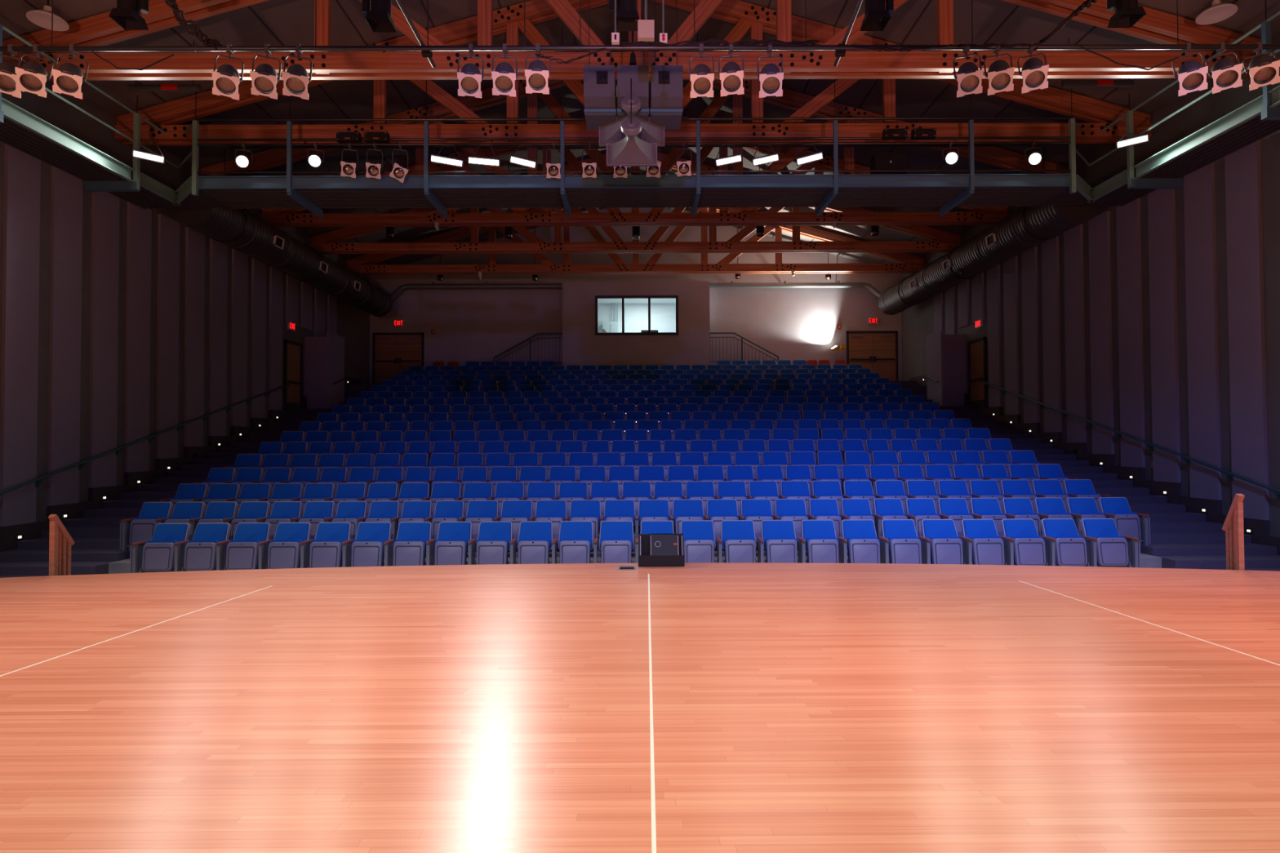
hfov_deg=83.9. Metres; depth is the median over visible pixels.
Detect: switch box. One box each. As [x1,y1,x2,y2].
[611,0,619,44]
[659,0,666,43]
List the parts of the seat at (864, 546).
backrest, armrest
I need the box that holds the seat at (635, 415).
[626,411,646,429]
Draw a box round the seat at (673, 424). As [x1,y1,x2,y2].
[660,419,681,439]
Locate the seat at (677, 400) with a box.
[666,396,685,411]
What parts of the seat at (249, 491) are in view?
backrest, armrest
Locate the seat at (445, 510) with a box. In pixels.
[431,500,466,542]
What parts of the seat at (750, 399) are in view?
backrest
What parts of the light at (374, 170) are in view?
gel frame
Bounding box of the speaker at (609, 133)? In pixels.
[599,78,664,146]
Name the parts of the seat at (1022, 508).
backrest, armrest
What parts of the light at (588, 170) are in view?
gel frame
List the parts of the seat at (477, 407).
backrest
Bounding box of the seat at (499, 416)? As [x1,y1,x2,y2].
[493,412,514,430]
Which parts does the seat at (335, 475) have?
backrest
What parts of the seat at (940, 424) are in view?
backrest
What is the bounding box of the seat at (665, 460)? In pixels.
[651,452,679,479]
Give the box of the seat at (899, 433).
[893,428,919,449]
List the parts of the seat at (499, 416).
backrest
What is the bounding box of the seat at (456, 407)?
[452,404,471,420]
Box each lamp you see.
[26,0,69,31]
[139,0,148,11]
[361,0,370,12]
[435,222,439,231]
[478,271,481,279]
[608,0,614,10]
[831,221,836,228]
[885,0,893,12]
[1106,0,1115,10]
[1195,0,1237,24]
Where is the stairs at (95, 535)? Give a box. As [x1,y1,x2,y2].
[0,382,382,577]
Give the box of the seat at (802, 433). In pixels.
[796,428,819,453]
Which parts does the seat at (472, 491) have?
backrest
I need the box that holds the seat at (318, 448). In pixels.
[306,441,333,465]
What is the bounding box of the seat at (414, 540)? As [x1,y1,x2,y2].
[392,521,435,566]
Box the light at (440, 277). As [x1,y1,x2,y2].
[437,253,443,280]
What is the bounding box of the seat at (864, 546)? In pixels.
[840,519,888,563]
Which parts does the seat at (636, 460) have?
backrest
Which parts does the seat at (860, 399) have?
backrest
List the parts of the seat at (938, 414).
backrest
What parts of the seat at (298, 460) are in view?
backrest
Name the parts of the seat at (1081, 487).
backrest, armrest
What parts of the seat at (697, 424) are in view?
backrest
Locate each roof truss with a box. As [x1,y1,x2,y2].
[2,0,1262,80]
[114,0,1151,146]
[199,50,1068,176]
[260,106,1008,226]
[308,151,960,253]
[345,207,924,275]
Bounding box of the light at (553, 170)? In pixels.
[546,141,560,178]
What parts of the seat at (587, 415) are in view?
backrest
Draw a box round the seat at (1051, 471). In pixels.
[1035,463,1077,493]
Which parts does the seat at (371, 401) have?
backrest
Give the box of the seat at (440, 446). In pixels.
[431,440,457,465]
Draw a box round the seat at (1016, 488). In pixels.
[1000,480,1045,513]
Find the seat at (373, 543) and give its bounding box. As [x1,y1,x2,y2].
[351,521,395,567]
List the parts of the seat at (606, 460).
backrest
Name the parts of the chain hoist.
chain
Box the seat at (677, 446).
[663,440,690,464]
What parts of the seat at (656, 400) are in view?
backrest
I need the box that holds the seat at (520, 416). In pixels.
[515,411,536,430]
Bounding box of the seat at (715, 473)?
[697,465,728,495]
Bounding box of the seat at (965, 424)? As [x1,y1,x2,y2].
[950,418,972,437]
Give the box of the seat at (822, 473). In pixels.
[813,465,847,494]
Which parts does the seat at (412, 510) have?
backrest, armrest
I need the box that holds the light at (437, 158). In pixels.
[430,145,463,167]
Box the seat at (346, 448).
[331,441,357,465]
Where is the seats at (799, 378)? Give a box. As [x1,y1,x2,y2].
[359,360,912,404]
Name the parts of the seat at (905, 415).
backrest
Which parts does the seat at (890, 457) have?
backrest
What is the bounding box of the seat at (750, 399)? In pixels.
[746,395,765,410]
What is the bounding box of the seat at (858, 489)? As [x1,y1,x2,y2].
[843,480,882,514]
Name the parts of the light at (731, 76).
gel frame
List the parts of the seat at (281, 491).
backrest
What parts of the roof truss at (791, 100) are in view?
web post, web post, king post, web post, web post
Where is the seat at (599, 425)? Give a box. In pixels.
[591,420,612,439]
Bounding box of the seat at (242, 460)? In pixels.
[222,453,262,480]
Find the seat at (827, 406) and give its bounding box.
[821,402,845,418]
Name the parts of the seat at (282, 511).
backrest, armrest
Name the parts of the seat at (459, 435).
backrest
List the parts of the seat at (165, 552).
armrest, backrest, armrest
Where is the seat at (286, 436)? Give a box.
[278,431,304,452]
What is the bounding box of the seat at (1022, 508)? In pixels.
[1001,497,1048,536]
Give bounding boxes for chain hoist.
[629,31,636,65]
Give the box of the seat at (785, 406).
[782,403,802,419]
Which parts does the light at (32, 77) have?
gel frame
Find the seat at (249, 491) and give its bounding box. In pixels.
[234,483,271,517]
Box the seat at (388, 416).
[382,412,404,430]
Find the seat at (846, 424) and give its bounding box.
[840,418,868,435]
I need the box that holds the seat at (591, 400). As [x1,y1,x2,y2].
[586,396,605,411]
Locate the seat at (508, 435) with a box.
[502,430,524,452]
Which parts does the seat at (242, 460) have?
backrest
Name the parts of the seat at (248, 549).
backrest, armrest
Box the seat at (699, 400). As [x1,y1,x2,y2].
[687,396,705,411]
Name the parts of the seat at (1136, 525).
backrest, armrest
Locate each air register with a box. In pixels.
[272,234,284,249]
[318,260,328,273]
[353,280,360,291]
[909,278,917,289]
[942,258,951,271]
[984,231,996,247]
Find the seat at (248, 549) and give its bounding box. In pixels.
[226,522,272,569]
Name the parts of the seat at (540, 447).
backrest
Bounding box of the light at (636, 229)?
[632,226,639,239]
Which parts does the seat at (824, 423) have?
backrest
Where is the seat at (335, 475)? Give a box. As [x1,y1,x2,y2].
[316,466,347,497]
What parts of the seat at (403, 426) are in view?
backrest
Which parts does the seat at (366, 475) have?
backrest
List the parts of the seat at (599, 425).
backrest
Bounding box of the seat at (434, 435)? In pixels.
[427,430,451,452]
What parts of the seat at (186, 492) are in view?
armrest, backrest, armrest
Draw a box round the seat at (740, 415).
[736,410,756,428]
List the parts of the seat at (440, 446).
backrest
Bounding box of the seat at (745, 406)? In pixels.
[742,403,759,419]
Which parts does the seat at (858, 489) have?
backrest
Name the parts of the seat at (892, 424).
backrest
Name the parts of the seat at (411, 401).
backrest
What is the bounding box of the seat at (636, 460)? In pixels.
[623,452,652,479]
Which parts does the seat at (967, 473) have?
backrest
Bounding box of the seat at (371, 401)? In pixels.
[366,397,385,412]
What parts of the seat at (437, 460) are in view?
backrest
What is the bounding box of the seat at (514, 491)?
[493,481,526,515]
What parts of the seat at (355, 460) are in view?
backrest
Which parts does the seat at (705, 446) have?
backrest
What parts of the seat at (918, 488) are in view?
backrest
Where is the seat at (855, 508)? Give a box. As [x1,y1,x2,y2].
[840,498,881,539]
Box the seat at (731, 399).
[727,395,745,410]
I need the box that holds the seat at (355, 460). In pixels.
[343,453,373,479]
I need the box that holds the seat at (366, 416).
[360,412,382,431]
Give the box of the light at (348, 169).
[340,142,358,177]
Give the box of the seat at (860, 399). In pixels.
[846,395,865,410]
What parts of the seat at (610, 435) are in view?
backrest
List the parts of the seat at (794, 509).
backrest, armrest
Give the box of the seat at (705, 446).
[689,440,713,464]
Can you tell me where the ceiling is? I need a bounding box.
[0,0,1279,264]
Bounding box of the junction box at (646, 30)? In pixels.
[637,0,654,41]
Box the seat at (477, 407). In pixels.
[471,404,490,420]
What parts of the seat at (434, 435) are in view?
backrest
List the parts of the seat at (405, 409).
backrest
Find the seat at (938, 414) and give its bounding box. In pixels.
[933,409,955,427]
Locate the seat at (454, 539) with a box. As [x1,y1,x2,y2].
[434,521,475,565]
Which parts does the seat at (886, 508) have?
backrest, armrest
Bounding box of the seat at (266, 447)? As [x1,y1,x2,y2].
[250,441,283,465]
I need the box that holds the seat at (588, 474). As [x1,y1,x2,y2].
[578,466,608,496]
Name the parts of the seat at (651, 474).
backrest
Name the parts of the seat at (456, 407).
backrest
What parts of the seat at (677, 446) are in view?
backrest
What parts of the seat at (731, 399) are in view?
backrest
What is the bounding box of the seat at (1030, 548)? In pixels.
[1000,518,1055,565]
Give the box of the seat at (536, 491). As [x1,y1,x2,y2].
[525,481,558,515]
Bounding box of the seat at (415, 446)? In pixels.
[407,440,431,465]
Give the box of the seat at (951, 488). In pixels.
[937,480,980,513]
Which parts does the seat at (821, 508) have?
backrest, armrest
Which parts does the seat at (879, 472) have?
backrest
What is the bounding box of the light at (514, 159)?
[509,145,537,168]
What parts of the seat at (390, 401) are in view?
backrest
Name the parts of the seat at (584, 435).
backrest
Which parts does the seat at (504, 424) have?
backrest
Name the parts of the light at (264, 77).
gel frame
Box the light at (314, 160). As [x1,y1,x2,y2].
[306,142,324,167]
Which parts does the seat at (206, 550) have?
backrest, armrest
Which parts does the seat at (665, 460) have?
backrest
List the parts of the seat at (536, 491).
backrest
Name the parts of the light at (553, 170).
gel frame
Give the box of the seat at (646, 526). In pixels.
[640,520,674,533]
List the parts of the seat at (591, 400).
backrest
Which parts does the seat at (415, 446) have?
backrest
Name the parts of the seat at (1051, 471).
backrest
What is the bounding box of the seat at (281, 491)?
[266,483,303,516]
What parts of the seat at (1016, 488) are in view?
backrest, armrest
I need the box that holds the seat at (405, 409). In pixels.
[391,404,411,421]
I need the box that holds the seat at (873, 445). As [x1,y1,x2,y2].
[865,439,897,463]
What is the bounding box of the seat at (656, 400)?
[647,396,665,411]
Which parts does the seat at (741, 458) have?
backrest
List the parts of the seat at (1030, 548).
backrest, armrest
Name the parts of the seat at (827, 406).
backrest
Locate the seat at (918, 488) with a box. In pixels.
[906,480,947,513]
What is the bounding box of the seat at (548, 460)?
[540,452,568,479]
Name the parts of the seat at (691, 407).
backrest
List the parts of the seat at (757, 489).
backrest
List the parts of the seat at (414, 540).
backrest, armrest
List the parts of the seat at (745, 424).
backrest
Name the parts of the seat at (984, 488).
backrest, armrest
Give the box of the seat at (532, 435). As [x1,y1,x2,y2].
[526,430,549,452]
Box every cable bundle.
[92,50,174,70]
[164,0,222,50]
[535,47,605,63]
[619,38,819,47]
[837,43,952,51]
[957,43,1040,48]
[1034,0,1096,50]
[1080,44,1178,70]
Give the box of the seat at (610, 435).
[600,429,622,451]
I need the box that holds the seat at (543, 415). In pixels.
[537,411,558,430]
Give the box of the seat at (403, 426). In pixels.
[387,421,408,440]
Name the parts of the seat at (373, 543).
backrest, armrest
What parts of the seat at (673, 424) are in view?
backrest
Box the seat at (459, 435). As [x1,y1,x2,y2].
[453,430,475,454]
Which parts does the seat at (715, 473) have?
backrest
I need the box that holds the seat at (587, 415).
[582,411,602,429]
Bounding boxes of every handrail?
[0,384,290,495]
[48,514,75,576]
[333,377,346,384]
[924,375,937,382]
[980,381,1279,499]
[1222,493,1244,570]
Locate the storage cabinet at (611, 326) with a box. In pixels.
[602,321,617,332]
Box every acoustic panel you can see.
[0,142,40,526]
[46,165,83,506]
[88,191,119,488]
[124,201,151,472]
[155,213,179,458]
[183,226,204,446]
[208,238,227,435]
[230,248,248,426]
[250,257,266,417]
[268,266,283,410]
[285,274,298,325]
[300,281,312,330]
[314,288,324,336]
[327,294,337,334]
[933,292,943,332]
[945,286,955,333]
[957,279,969,328]
[971,272,984,323]
[986,264,1002,407]
[1003,255,1020,414]
[1021,246,1039,423]
[1041,235,1062,432]
[1063,224,1086,442]
[1088,210,1114,454]
[1115,197,1145,467]
[1147,188,1181,482]
[1183,161,1222,500]
[1224,139,1269,519]
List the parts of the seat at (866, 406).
backrest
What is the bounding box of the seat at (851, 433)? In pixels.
[844,428,869,450]
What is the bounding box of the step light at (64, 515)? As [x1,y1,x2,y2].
[62,513,67,519]
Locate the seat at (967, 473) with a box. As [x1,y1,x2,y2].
[951,464,991,493]
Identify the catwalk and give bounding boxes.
[0,0,1279,217]
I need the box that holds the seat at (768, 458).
[761,451,793,480]
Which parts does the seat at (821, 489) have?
backrest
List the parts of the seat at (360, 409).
backrest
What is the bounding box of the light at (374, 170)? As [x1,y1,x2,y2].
[365,142,382,178]
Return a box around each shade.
[364,10,396,31]
[616,8,639,31]
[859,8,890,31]
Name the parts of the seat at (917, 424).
backrest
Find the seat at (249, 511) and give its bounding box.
[230,501,270,540]
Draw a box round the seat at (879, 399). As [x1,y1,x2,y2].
[866,395,885,410]
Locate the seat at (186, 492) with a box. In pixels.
[160,483,208,517]
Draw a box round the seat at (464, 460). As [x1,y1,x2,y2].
[456,453,484,482]
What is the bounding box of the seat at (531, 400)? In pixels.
[527,396,545,412]
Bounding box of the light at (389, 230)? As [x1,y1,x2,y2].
[386,208,394,238]
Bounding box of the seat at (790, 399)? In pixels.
[786,395,805,413]
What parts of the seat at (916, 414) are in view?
backrest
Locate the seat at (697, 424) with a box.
[684,419,705,439]
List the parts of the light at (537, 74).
gel frame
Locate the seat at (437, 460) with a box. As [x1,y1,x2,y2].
[428,453,457,482]
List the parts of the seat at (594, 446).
backrest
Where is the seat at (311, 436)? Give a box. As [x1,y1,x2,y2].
[303,431,328,452]
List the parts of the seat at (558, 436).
backrest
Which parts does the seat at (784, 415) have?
backrest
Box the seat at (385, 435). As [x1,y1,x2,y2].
[377,430,402,453]
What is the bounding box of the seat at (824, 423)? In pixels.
[818,418,845,439]
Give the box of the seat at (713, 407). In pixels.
[700,403,719,419]
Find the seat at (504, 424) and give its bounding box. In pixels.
[498,420,519,440]
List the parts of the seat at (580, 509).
backrest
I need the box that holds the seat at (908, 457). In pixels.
[898,450,935,477]
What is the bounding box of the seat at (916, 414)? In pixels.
[911,409,933,428]
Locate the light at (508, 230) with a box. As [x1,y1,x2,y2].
[505,161,512,238]
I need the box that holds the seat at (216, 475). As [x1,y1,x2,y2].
[193,467,235,497]
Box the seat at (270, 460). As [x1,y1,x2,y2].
[258,453,290,480]
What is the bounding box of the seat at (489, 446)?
[482,440,506,465]
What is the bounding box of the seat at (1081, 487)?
[1062,479,1110,512]
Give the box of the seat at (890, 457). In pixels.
[871,450,906,477]
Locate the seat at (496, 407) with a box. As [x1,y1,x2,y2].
[492,404,510,420]
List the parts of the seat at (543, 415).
backrest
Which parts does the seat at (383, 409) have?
backrest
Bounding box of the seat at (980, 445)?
[963,438,997,462]
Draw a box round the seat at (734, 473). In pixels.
[726,465,759,497]
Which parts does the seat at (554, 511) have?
backrest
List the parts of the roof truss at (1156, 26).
web post, web post, king post, web post, web post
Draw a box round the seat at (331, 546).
[309,522,354,568]
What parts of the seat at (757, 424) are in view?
backrest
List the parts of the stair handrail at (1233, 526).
post, post, rail, post, post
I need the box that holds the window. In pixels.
[595,295,678,335]
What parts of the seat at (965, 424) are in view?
backrest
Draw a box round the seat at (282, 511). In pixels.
[264,501,302,540]
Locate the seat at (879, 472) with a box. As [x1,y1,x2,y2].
[868,464,904,488]
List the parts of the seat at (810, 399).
backrest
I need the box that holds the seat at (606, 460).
[595,452,624,479]
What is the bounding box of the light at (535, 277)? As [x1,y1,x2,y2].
[532,226,537,280]
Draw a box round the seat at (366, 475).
[346,466,375,497]
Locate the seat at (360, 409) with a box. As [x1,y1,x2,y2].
[351,404,371,421]
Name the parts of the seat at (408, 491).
backrest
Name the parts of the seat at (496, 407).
backrest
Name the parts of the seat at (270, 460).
backrest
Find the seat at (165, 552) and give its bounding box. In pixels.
[129,523,191,573]
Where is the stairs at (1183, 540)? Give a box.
[889,380,1279,571]
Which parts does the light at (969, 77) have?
gel frame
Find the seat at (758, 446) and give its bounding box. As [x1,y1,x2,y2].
[741,439,768,463]
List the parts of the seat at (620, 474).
backrest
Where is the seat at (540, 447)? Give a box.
[533,440,557,464]
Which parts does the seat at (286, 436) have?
backrest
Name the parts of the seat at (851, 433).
backrest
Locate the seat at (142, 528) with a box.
[120,502,173,551]
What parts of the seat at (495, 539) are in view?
backrest, armrest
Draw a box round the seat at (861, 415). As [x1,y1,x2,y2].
[845,410,866,428]
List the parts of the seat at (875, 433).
backrest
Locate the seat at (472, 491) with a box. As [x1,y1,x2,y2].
[462,482,494,519]
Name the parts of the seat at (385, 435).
backrest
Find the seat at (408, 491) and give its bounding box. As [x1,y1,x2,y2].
[396,482,430,516]
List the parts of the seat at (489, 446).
backrest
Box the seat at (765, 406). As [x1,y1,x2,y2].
[761,403,780,419]
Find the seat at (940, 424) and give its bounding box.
[928,418,950,438]
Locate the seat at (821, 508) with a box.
[808,498,848,554]
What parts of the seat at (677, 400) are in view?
backrest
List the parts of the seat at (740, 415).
backrest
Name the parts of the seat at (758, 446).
backrest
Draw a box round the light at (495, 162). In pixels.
[467,145,500,166]
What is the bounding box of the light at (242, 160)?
[235,142,252,168]
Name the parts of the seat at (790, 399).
backrest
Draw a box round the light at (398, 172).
[389,142,408,182]
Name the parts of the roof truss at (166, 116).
web post, web post, web post, web post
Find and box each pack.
[336,131,361,142]
[364,131,389,142]
[882,128,906,139]
[911,128,936,139]
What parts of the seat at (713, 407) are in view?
backrest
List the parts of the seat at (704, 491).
backrest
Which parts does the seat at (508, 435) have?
backrest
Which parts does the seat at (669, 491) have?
backrest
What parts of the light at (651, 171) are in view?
gel frame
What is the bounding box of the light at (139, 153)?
[132,139,165,163]
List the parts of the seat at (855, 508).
backrest, armrest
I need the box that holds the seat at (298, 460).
[287,453,318,479]
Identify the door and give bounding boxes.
[283,339,302,411]
[372,332,424,382]
[597,321,602,333]
[846,330,897,381]
[968,337,987,408]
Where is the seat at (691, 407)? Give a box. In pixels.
[679,403,698,419]
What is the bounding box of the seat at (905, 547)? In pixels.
[880,519,931,564]
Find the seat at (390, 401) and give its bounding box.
[386,397,405,412]
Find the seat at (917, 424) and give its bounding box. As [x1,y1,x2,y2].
[906,418,928,438]
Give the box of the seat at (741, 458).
[734,451,765,478]
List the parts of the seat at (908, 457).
backrest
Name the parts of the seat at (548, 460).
backrest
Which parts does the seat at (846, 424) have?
backrest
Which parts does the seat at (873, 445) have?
backrest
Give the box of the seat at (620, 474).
[608,466,638,495]
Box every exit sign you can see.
[287,322,295,331]
[393,320,404,326]
[867,317,878,324]
[974,320,982,328]
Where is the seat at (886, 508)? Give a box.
[872,497,915,521]
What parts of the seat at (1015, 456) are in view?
backrest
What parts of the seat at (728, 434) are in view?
backrest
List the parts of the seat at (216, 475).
backrest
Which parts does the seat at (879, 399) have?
backrest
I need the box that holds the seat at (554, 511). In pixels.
[534,499,569,543]
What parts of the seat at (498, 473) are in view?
backrest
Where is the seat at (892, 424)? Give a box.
[884,418,906,439]
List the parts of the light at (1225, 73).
gel frame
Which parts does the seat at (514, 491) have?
backrest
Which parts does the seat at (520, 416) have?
backrest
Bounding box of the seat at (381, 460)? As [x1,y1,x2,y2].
[372,453,400,479]
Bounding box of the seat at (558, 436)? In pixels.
[551,429,573,452]
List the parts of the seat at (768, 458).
backrest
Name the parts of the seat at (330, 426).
backrest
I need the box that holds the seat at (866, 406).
[861,402,879,418]
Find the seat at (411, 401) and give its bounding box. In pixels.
[406,397,425,412]
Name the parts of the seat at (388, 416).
backrest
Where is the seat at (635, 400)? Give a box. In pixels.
[626,396,645,411]
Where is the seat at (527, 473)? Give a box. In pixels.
[519,466,549,496]
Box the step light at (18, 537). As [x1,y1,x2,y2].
[15,533,22,540]
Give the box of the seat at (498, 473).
[488,466,519,496]
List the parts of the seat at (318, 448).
backrest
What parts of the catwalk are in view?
post, guard rail, guard rail, post, hanger rod, post, hanger rod, post, hanger rod, post, hanger rod, hanger rod, post, guard rail, guard rail, guard rail, guard rail, guard rail, guard rail, hanger rod, post, hanger rod, post, hanger rod, post, hanger rod, post, post, guard rail, guard rail, hanger rod, post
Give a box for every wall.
[0,80,369,521]
[303,332,344,408]
[369,207,902,382]
[562,280,710,369]
[597,298,675,332]
[900,31,1279,537]
[926,329,967,406]
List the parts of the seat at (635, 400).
backrest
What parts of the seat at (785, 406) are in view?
backrest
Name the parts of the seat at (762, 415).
backrest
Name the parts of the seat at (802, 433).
backrest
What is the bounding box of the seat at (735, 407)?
[720,403,740,419]
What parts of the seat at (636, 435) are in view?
backrest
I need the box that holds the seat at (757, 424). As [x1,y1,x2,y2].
[753,419,773,439]
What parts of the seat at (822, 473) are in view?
backrest, leg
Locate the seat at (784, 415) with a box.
[780,410,800,429]
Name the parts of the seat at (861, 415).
backrest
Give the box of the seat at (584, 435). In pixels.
[576,429,598,451]
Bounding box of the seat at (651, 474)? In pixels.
[637,465,668,495]
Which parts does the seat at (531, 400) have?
backrest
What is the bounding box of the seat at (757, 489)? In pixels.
[748,480,785,517]
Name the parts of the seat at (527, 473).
backrest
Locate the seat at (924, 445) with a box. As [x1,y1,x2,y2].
[914,439,942,462]
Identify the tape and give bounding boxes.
[0,586,271,676]
[648,573,656,852]
[1020,581,1279,666]
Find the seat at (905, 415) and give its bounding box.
[889,410,911,428]
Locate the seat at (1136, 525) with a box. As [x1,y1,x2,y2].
[1097,497,1150,545]
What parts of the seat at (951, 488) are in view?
backrest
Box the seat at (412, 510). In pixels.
[398,500,433,556]
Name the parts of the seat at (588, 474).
backrest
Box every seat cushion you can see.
[133,517,162,521]
[145,540,177,570]
[165,517,193,519]
[169,497,199,501]
[186,540,219,570]
[199,517,226,519]
[202,480,226,482]
[202,497,230,500]
[228,540,261,569]
[231,465,253,466]
[231,480,254,482]
[232,516,260,519]
[235,497,262,499]
[255,452,273,453]
[258,465,280,467]
[260,480,283,482]
[266,497,294,500]
[266,516,293,519]
[269,539,302,568]
[280,452,299,453]
[287,465,309,466]
[288,480,311,482]
[298,516,326,519]
[299,497,326,499]
[306,452,324,453]
[311,539,343,567]
[315,465,337,466]
[316,480,339,483]
[331,452,350,453]
[332,497,358,499]
[332,516,359,519]
[343,465,366,466]
[346,480,368,482]
[352,539,385,566]
[364,496,391,499]
[365,516,392,538]
[372,465,394,466]
[374,480,397,482]
[393,539,426,565]
[396,496,423,499]
[399,515,426,519]
[400,464,422,466]
[403,479,426,482]
[428,464,451,466]
[429,496,456,499]
[431,451,451,453]
[431,479,454,482]
[431,515,458,519]
[435,538,467,564]
[456,451,476,454]
[456,464,479,466]
[460,479,483,482]
[462,496,488,499]
[465,515,493,519]
[476,538,508,564]
[482,451,502,453]
[484,464,507,466]
[488,479,513,482]
[493,496,520,500]
[500,515,529,521]
[506,451,528,453]
[512,464,535,466]
[517,538,550,559]
[519,479,543,481]
[526,495,553,499]
[534,515,564,520]
[549,479,573,481]
[558,495,586,499]
[559,538,591,550]
[568,463,591,466]
[569,515,599,527]
[579,478,604,481]
[591,495,617,499]
[597,463,619,466]
[600,537,631,542]
[604,515,633,519]
[608,478,634,481]
[613,450,633,452]
[623,495,649,498]
[625,463,648,466]
[639,450,660,452]
[639,478,664,481]
[640,515,668,530]
[653,463,675,466]
[655,495,682,499]
[666,450,686,452]
[669,478,693,481]
[674,515,703,521]
[681,463,703,465]
[684,537,714,542]
[687,495,714,499]
[699,478,724,480]
[709,463,732,465]
[709,514,738,519]
[720,494,746,498]
[724,537,755,562]
[728,478,754,480]
[737,462,759,465]
[743,514,773,519]
[752,494,779,498]
[759,477,784,480]
[764,537,796,563]
[765,462,788,465]
[771,449,790,451]
[778,514,808,518]
[784,494,811,498]
[789,477,813,481]
[793,462,816,465]
[795,449,816,453]
[805,537,838,563]
[813,514,840,517]
[817,477,840,479]
[817,494,843,498]
[821,449,840,451]
[822,462,844,465]
[846,449,865,451]
[846,477,869,479]
[846,514,874,517]
[847,537,879,563]
[848,494,875,497]
[850,462,871,464]
[875,477,897,479]
[878,462,900,464]
[880,513,906,516]
[881,493,907,497]
[888,537,920,563]
[903,477,926,479]
[912,513,939,515]
[913,493,940,497]
[928,536,961,564]
[931,476,955,479]
[933,462,956,464]
[945,493,972,496]
[945,513,973,516]
[960,476,983,479]
[961,462,984,464]
[969,536,1002,564]
[971,448,990,450]
[977,493,1004,496]
[977,513,1005,515]
[988,476,1011,479]
[991,462,1012,463]
[997,448,1015,450]
[1009,493,1036,496]
[1011,536,1043,564]
[1012,513,1039,515]
[1017,462,1039,463]
[1017,476,1039,479]
[1041,493,1067,495]
[1044,476,1068,479]
[1044,512,1071,515]
[1051,535,1084,565]
[1071,493,1100,497]
[1076,512,1104,515]
[1093,535,1125,565]
[1108,512,1137,516]
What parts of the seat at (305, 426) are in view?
backrest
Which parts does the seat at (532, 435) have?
backrest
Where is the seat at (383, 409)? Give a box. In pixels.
[372,404,391,421]
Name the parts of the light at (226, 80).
gel frame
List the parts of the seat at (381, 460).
backrest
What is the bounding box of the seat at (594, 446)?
[585,440,611,464]
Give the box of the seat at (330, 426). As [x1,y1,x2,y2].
[320,421,342,440]
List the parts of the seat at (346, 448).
backrest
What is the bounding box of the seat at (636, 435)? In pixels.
[625,429,648,451]
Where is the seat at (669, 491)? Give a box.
[653,481,687,515]
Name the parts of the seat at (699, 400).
backrest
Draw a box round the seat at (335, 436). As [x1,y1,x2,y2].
[328,431,353,452]
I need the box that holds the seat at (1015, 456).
[1008,450,1048,476]
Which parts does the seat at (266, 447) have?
backrest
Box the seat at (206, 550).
[183,522,231,571]
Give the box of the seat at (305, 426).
[298,421,320,440]
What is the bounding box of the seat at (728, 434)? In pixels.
[723,429,746,451]
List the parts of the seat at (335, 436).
backrest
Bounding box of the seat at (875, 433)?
[869,428,893,450]
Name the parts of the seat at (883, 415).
backrest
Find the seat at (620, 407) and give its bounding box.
[616,403,635,420]
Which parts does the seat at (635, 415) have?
backrest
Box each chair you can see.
[432,361,444,369]
[447,361,458,369]
[806,360,817,368]
[818,360,830,364]
[835,360,845,364]
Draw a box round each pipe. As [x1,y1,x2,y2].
[0,0,1279,51]
[395,0,435,67]
[833,0,862,66]
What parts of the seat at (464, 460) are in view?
backrest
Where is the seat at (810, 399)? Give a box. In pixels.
[806,395,825,411]
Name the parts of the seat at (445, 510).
backrest, armrest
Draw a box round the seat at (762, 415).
[758,410,778,428]
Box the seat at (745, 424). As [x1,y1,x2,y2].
[730,419,751,439]
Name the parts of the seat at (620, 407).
backrest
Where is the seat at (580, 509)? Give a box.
[568,499,604,555]
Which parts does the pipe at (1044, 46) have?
hanger rod, hanger rod, hanger rod, hanger rod, hanger rod, hanger rod, hanger rod, hanger rod, hanger rod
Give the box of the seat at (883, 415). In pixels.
[867,410,888,428]
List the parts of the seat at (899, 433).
backrest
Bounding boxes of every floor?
[0,562,1279,852]
[108,525,1161,573]
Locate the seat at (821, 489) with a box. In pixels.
[811,480,849,514]
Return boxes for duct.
[169,148,392,316]
[389,281,562,299]
[709,280,881,297]
[878,146,1098,315]
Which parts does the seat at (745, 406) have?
backrest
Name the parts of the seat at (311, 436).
backrest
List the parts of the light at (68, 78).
gel frame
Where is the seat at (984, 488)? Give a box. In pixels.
[968,480,1013,513]
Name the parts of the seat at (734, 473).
backrest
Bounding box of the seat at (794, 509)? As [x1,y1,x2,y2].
[774,498,814,542]
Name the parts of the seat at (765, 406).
backrest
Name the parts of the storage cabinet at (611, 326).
door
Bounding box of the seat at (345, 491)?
[331,482,366,516]
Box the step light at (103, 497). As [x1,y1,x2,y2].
[101,495,106,500]
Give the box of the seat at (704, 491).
[685,480,719,515]
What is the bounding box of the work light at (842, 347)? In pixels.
[831,344,845,359]
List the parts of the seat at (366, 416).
backrest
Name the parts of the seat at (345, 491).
backrest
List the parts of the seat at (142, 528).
armrest, backrest, armrest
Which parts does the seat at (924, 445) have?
backrest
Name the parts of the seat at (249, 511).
backrest, armrest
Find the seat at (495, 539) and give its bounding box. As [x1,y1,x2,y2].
[475,521,516,564]
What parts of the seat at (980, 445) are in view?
backrest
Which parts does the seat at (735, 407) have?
backrest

